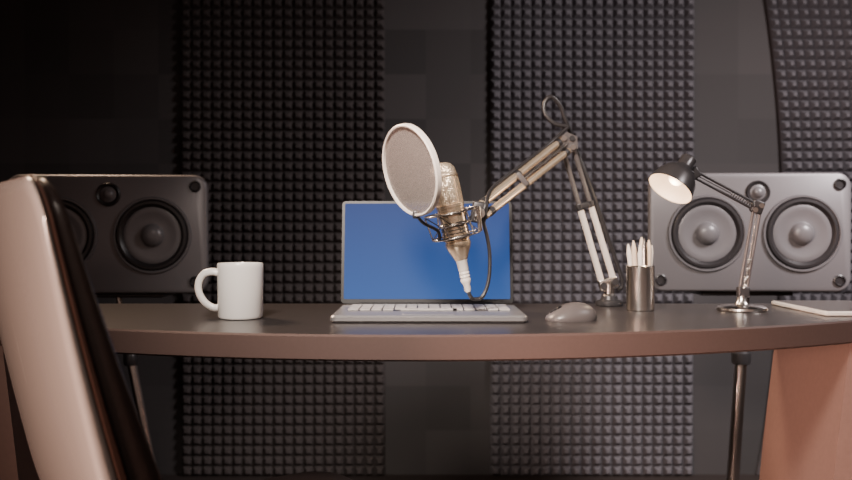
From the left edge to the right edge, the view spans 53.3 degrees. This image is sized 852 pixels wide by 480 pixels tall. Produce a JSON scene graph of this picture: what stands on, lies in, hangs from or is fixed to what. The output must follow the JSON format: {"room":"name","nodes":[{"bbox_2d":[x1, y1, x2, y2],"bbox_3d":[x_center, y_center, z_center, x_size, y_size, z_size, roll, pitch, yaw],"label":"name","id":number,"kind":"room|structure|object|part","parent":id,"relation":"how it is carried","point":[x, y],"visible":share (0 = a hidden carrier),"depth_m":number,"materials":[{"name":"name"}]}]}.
{"room":"studio","nodes":[
{"label":"studio","id":0,"kind":"room"},
{"bbox_2d":[0,0,779,473],"bbox_3d":[0.000,-0.478,3.195,5.400,2.700,0.100,0,1,0],"label":"wall","id":1,"kind":"structure","parent":0,"point":[88,87],"depth_m":3.15,"materials":[{"name":"paint"}]},
{"bbox_2d":[181,0,384,474],"bbox_3d":[-0.526,-0.364,3.126,0.748,2.468,0.039,0,1,0],"label":"panel","id":2,"kind":"object","parent":1,"relation":"attached to","point":[283,101],"visible":0.77,"depth_m":3.12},
{"bbox_2d":[490,0,693,474],"bbox_3d":[0.612,-0.364,3.126,0.748,2.468,0.039,0,1,0],"label":"panel","id":3,"kind":"object","parent":1,"relation":"attached to","point":[621,72],"visible":0.69,"depth_m":3.12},
{"bbox_2d":[756,0,851,474],"bbox_3d":[1.573,-0.364,3.126,0.979,2.468,0.039,0,1,0],"label":"panel","id":4,"kind":"object","parent":1,"relation":"attached to","point":[811,40],"visible":0.38,"depth_m":3.12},
{"bbox_2d":[161,474,759,479],"bbox_3d":[0.000,0.946,0.910,5.400,0.100,5.200,0,1,0],"label":"floor","id":5,"kind":"structure","parent":0,"point":[164,476],"depth_m":3.12,"materials":[{"name":"carpet"}]},
{"bbox_2d":[95,293,177,460],"bbox_3d":[-0.734,0.510,2.362,0.458,0.741,0.398,0,1,-20],"label":"speaker stand","id":6,"kind":"object","parent":5,"relation":"on","point":[131,361],"visible":0.56,"depth_m":2.29,"materials":[{"name":"grey metal"}]},
{"bbox_2d":[10,175,208,293],"bbox_3d":[-0.831,-0.016,2.300,0.512,0.308,0.240,0,1,-3],"label":"speaker","id":7,"kind":"object","parent":6,"relation":"on","point":[134,233],"visible":0.65,"depth_m":2.20},
{"bbox_3d":[-0.950,-0.012,2.192,0.202,0.202,0.010,0,1,-3],"label":"woofer frame","id":8,"kind":"part","parent":7,"relation":"part of","materials":[{"name":"grey plastic"}]},
{"bbox_3d":[-0.710,-0.012,2.205,0.202,0.202,0.010,0,1,-3],"label":"woofer frame","id":9,"kind":"part","parent":7,"relation":"part of","materials":[{"name":"grey plastic"}]},
{"bbox_3d":[-0.813,0.145,2.312,0.240,0.011,0.160,0,1,0],"label":"stand plate","id":10,"kind":"part","parent":6,"relation":"part of","materials":[{"name":"grey metal"}]},
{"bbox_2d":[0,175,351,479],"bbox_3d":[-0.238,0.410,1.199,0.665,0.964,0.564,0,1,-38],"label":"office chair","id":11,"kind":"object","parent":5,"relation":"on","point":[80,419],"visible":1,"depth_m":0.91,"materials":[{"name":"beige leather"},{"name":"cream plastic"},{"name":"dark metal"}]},
{"bbox_3d":[-0.466,0.152,1.065,0.119,0.444,0.444,0,1,-36],"label":"trim","id":12,"kind":"part","parent":11,"relation":"part of","materials":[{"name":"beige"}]},
{"bbox_2d":[37,178,162,479],"bbox_3d":[-0.446,0.152,1.079,0.158,0.438,0.438,0,1,-36],"label":"cushion","id":13,"kind":"object","parent":11,"relation":"on","point":[89,426],"depth_m":0.89,"materials":[{"name":"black leather"}]},
{"bbox_3d":[-0.226,0.450,1.241,0.460,0.085,0.460,0,1,-36],"label":"seat","id":14,"kind":"part","parent":11,"relation":"part of","materials":[{"name":"black leather"}]},
{"bbox_2d":[0,304,851,479],"bbox_3d":[0.000,0.514,1.548,1.960,0.750,0.555,0,1,0],"label":"curved desk","id":15,"kind":"object","parent":5,"relation":"on","point":[808,429],"visible":0.84,"depth_m":1.41,"materials":[{"name":"laminate"}]},
{"bbox_3d":[-0.738,0.533,1.651,0.095,0.710,0.310,0,1,0],"label":"leg","id":16,"kind":"part","parent":15,"relation":"part of","materials":[{"name":"brown wood"}]},
{"bbox_2d":[195,262,263,319],"bbox_3d":[-0.351,0.090,1.511,0.122,0.098,0.081,0,1,0],"label":"coffee mug","id":17,"kind":"object","parent":15,"relation":"on","point":[239,284],"visible":1,"depth_m":1.48,"materials":[{"name":"white ceramic"}]},
{"bbox_3d":[-0.388,0.089,1.511,0.047,0.078,0.013,0,1,0],"label":"mug handle","id":18,"kind":"part","parent":17,"relation":"part of","materials":[{"name":"white ceramic"}]},
{"bbox_2d":[330,201,527,322],"bbox_3d":[0.004,0.031,1.552,0.337,0.213,0.255,0,1,0],"label":"laptop","id":19,"kind":"object","parent":15,"relation":"on","point":[393,271],"visible":0.97,"depth_m":1.65,"materials":[{"name":"silver metal"}]},
{"bbox_2d":[382,95,624,305],"bbox_3d":[0.161,-0.076,1.589,0.151,0.428,0.613,1,1,42],"label":"microphone boom arm","id":20,"kind":"object","parent":15,"relation":"on","point":[446,194],"visible":1,"depth_m":1.47,"materials":[{"name":"grey metal"}]},
{"bbox_2d":[430,162,461,206],"bbox_3d":[0.035,-0.095,1.466,0.056,0.077,0.050,0,1,0],"label":"grille","id":21,"kind":"object","parent":20,"relation":"attached to","point":[451,194],"depth_m":1.45,"materials":[{"name":"gold"}]},
{"bbox_2d":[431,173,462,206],"bbox_3d":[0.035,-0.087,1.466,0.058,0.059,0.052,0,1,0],"label":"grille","id":22,"kind":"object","parent":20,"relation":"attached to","point":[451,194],"depth_m":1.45,"materials":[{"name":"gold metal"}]},
{"bbox_3d":[0.094,-0.047,1.502,0.020,0.020,0.034,0,1,0],"label":"wrist knob","id":23,"kind":"part","parent":20,"relation":"part of","materials":[{"name":"silver metal"}]},
{"bbox_3d":[0.231,-0.153,1.640,0.004,0.082,0.157,1,1,42],"label":"tension rod","id":24,"kind":"part","parent":20,"relation":"part of","materials":[{"name":"silver metal"}]},
{"bbox_3d":[0.281,-0.193,1.697,0.044,0.045,0.002,0,1,0],"label":"elbow plate","id":25,"kind":"part","parent":20,"relation":"part of","materials":[{"name":"grey plastic"}]},
{"bbox_3d":[0.294,-0.126,1.721,0.058,0.132,0.010,0,1,-30],"label":"rod","id":26,"kind":"part","parent":20,"relation":"part of","materials":[{"name":"grey plastic"}]},
{"bbox_3d":[0.315,-0.133,1.721,0.060,0.131,0.010,0,1,-29],"label":"rod","id":27,"kind":"part","parent":20,"relation":"part of","materials":[{"name":"grey plastic"}]},
{"bbox_2d":[545,302,596,321],"bbox_3d":[0.252,0.124,1.476,0.093,0.031,0.060,0,1,-20],"label":"computer mouse","id":28,"kind":"object","parent":15,"relation":"on","point":[572,311],"visible":1,"depth_m":1.46,"materials":[{"name":"grey plastic"}]},
{"bbox_2d":[626,237,654,311],"bbox_3d":[0.418,0.066,1.656,0.055,0.143,0.055,0,1,0],"label":"pencil cup","id":29,"kind":"object","parent":15,"relation":"on","point":[640,278],"visible":1,"depth_m":1.64,"materials":[{"name":"silver metal"}]},
{"bbox_2d":[649,154,767,312],"bbox_3d":[0.542,-0.013,1.629,0.245,0.302,0.096,0,1,-17],"label":"desk lamp","id":30,"kind":"object","parent":15,"relation":"on","point":[674,182],"visible":1,"depth_m":1.63,"materials":[{"name":"silver metal"}]},
{"bbox_3d":[0.468,-0.116,1.600,0.091,0.095,0.087,0,1,0],"label":"lamp shade","id":31,"kind":"part","parent":30,"relation":"part of","materials":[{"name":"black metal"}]},
{"bbox_3d":[0.476,-0.121,1.606,0.034,0.036,0.030,0,1,0],"label":"bulb","id":32,"kind":"part","parent":30,"relation":"part of","materials":[{"name":"white glass"}]},
{"bbox_3d":[0.551,-0.107,1.627,0.070,0.036,0.002,0,1,-6],"label":"spring rod","id":33,"kind":"part","parent":30,"relation":"part of","materials":[{"name":"grey metal"}]},
{"bbox_3d":[0.576,-0.088,1.634,0.128,0.067,0.006,0,1,-9],"label":"arm","id":34,"kind":"part","parent":30,"relation":"part of","materials":[{"name":"grey metal"}]},
{"bbox_3d":[0.582,-0.099,1.634,0.128,0.067,0.006,0,1,-9],"label":"arm","id":35,"kind":"part","parent":30,"relation":"part of","materials":[{"name":"grey metal"}]},
{"bbox_3d":[0.622,0.020,1.648,0.031,0.163,0.005,0,1,11],"label":"arm","id":36,"kind":"part","parent":30,"relation":"part of","materials":[{"name":"grey plastic"}]},
{"bbox_3d":[0.634,-0.013,1.644,0.017,0.099,0.002,0,1,-4],"label":"spring rod","id":37,"kind":"part","parent":30,"relation":"part of","materials":[{"name":"silver metal"}]},
{"bbox_3d":[0.635,0.018,1.648,0.031,0.163,0.005,0,1,11],"label":"arm","id":38,"kind":"part","parent":30,"relation":"part of","materials":[{"name":"grey plastic"}]},
{"bbox_3d":[0.641,-0.064,1.644,0.029,0.030,0.013,0,1,0],"label":"elbow plate","id":39,"kind":"part","parent":30,"relation":"part of","materials":[{"name":"grey metal"}]},
{"bbox_3d":[0.738,0.533,1.651,0.095,0.710,0.310,0,1,0],"label":"leg","id":40,"kind":"part","parent":15,"relation":"part of","materials":[{"name":"brown wood"}]},
{"bbox_2d":[771,300,851,315],"bbox_3d":[0.810,0.133,1.667,0.170,0.009,0.250,0,1,0],"label":"tablet","id":41,"kind":"object","parent":15,"relation":"on","point":[820,307],"visible":1,"depth_m":1.66,"materials":[{"name":"white plastic"}]},
{"bbox_3d":[0.810,0.129,1.666,0.158,0.001,0.238,0,1,0],"label":"glass","id":42,"kind":"part","parent":41,"relation":"part of","materials":[{"name":"grey glass"}]},
{"bbox_2d":[685,291,792,479],"bbox_3d":[0.866,0.508,2.285,0.426,0.746,0.439,0,1,0],"label":"speaker stand","id":43,"kind":"object","parent":5,"relation":"on","point":[740,360],"visible":0.65,"depth_m":2.29,"materials":[{"name":"grey metal"}]},
{"bbox_3d":[0.845,0.140,2.312,0.240,0.011,0.160,0,1,0],"label":"stand plate","id":44,"kind":"part","parent":43,"relation":"part of","materials":[{"name":"grey metal"}]},
{"bbox_2d":[648,172,850,291],"bbox_3d":[0.845,-0.021,2.300,0.512,0.308,0.240,0,1,4],"label":"speaker","id":45,"kind":"object","parent":43,"relation":"on","point":[803,244],"visible":0.95,"depth_m":2.20},
{"bbox_3d":[0.730,-0.017,2.207,0.202,0.202,0.010,0,1,4],"label":"woofer frame","id":46,"kind":"part","parent":45,"relation":"part of","materials":[{"name":"grey plastic"}]},
{"bbox_3d":[0.970,-0.017,2.190,0.202,0.202,0.010,0,1,4],"label":"woofer frame","id":47,"kind":"part","parent":45,"relation":"part of","materials":[{"name":"grey plastic"}]}
]}

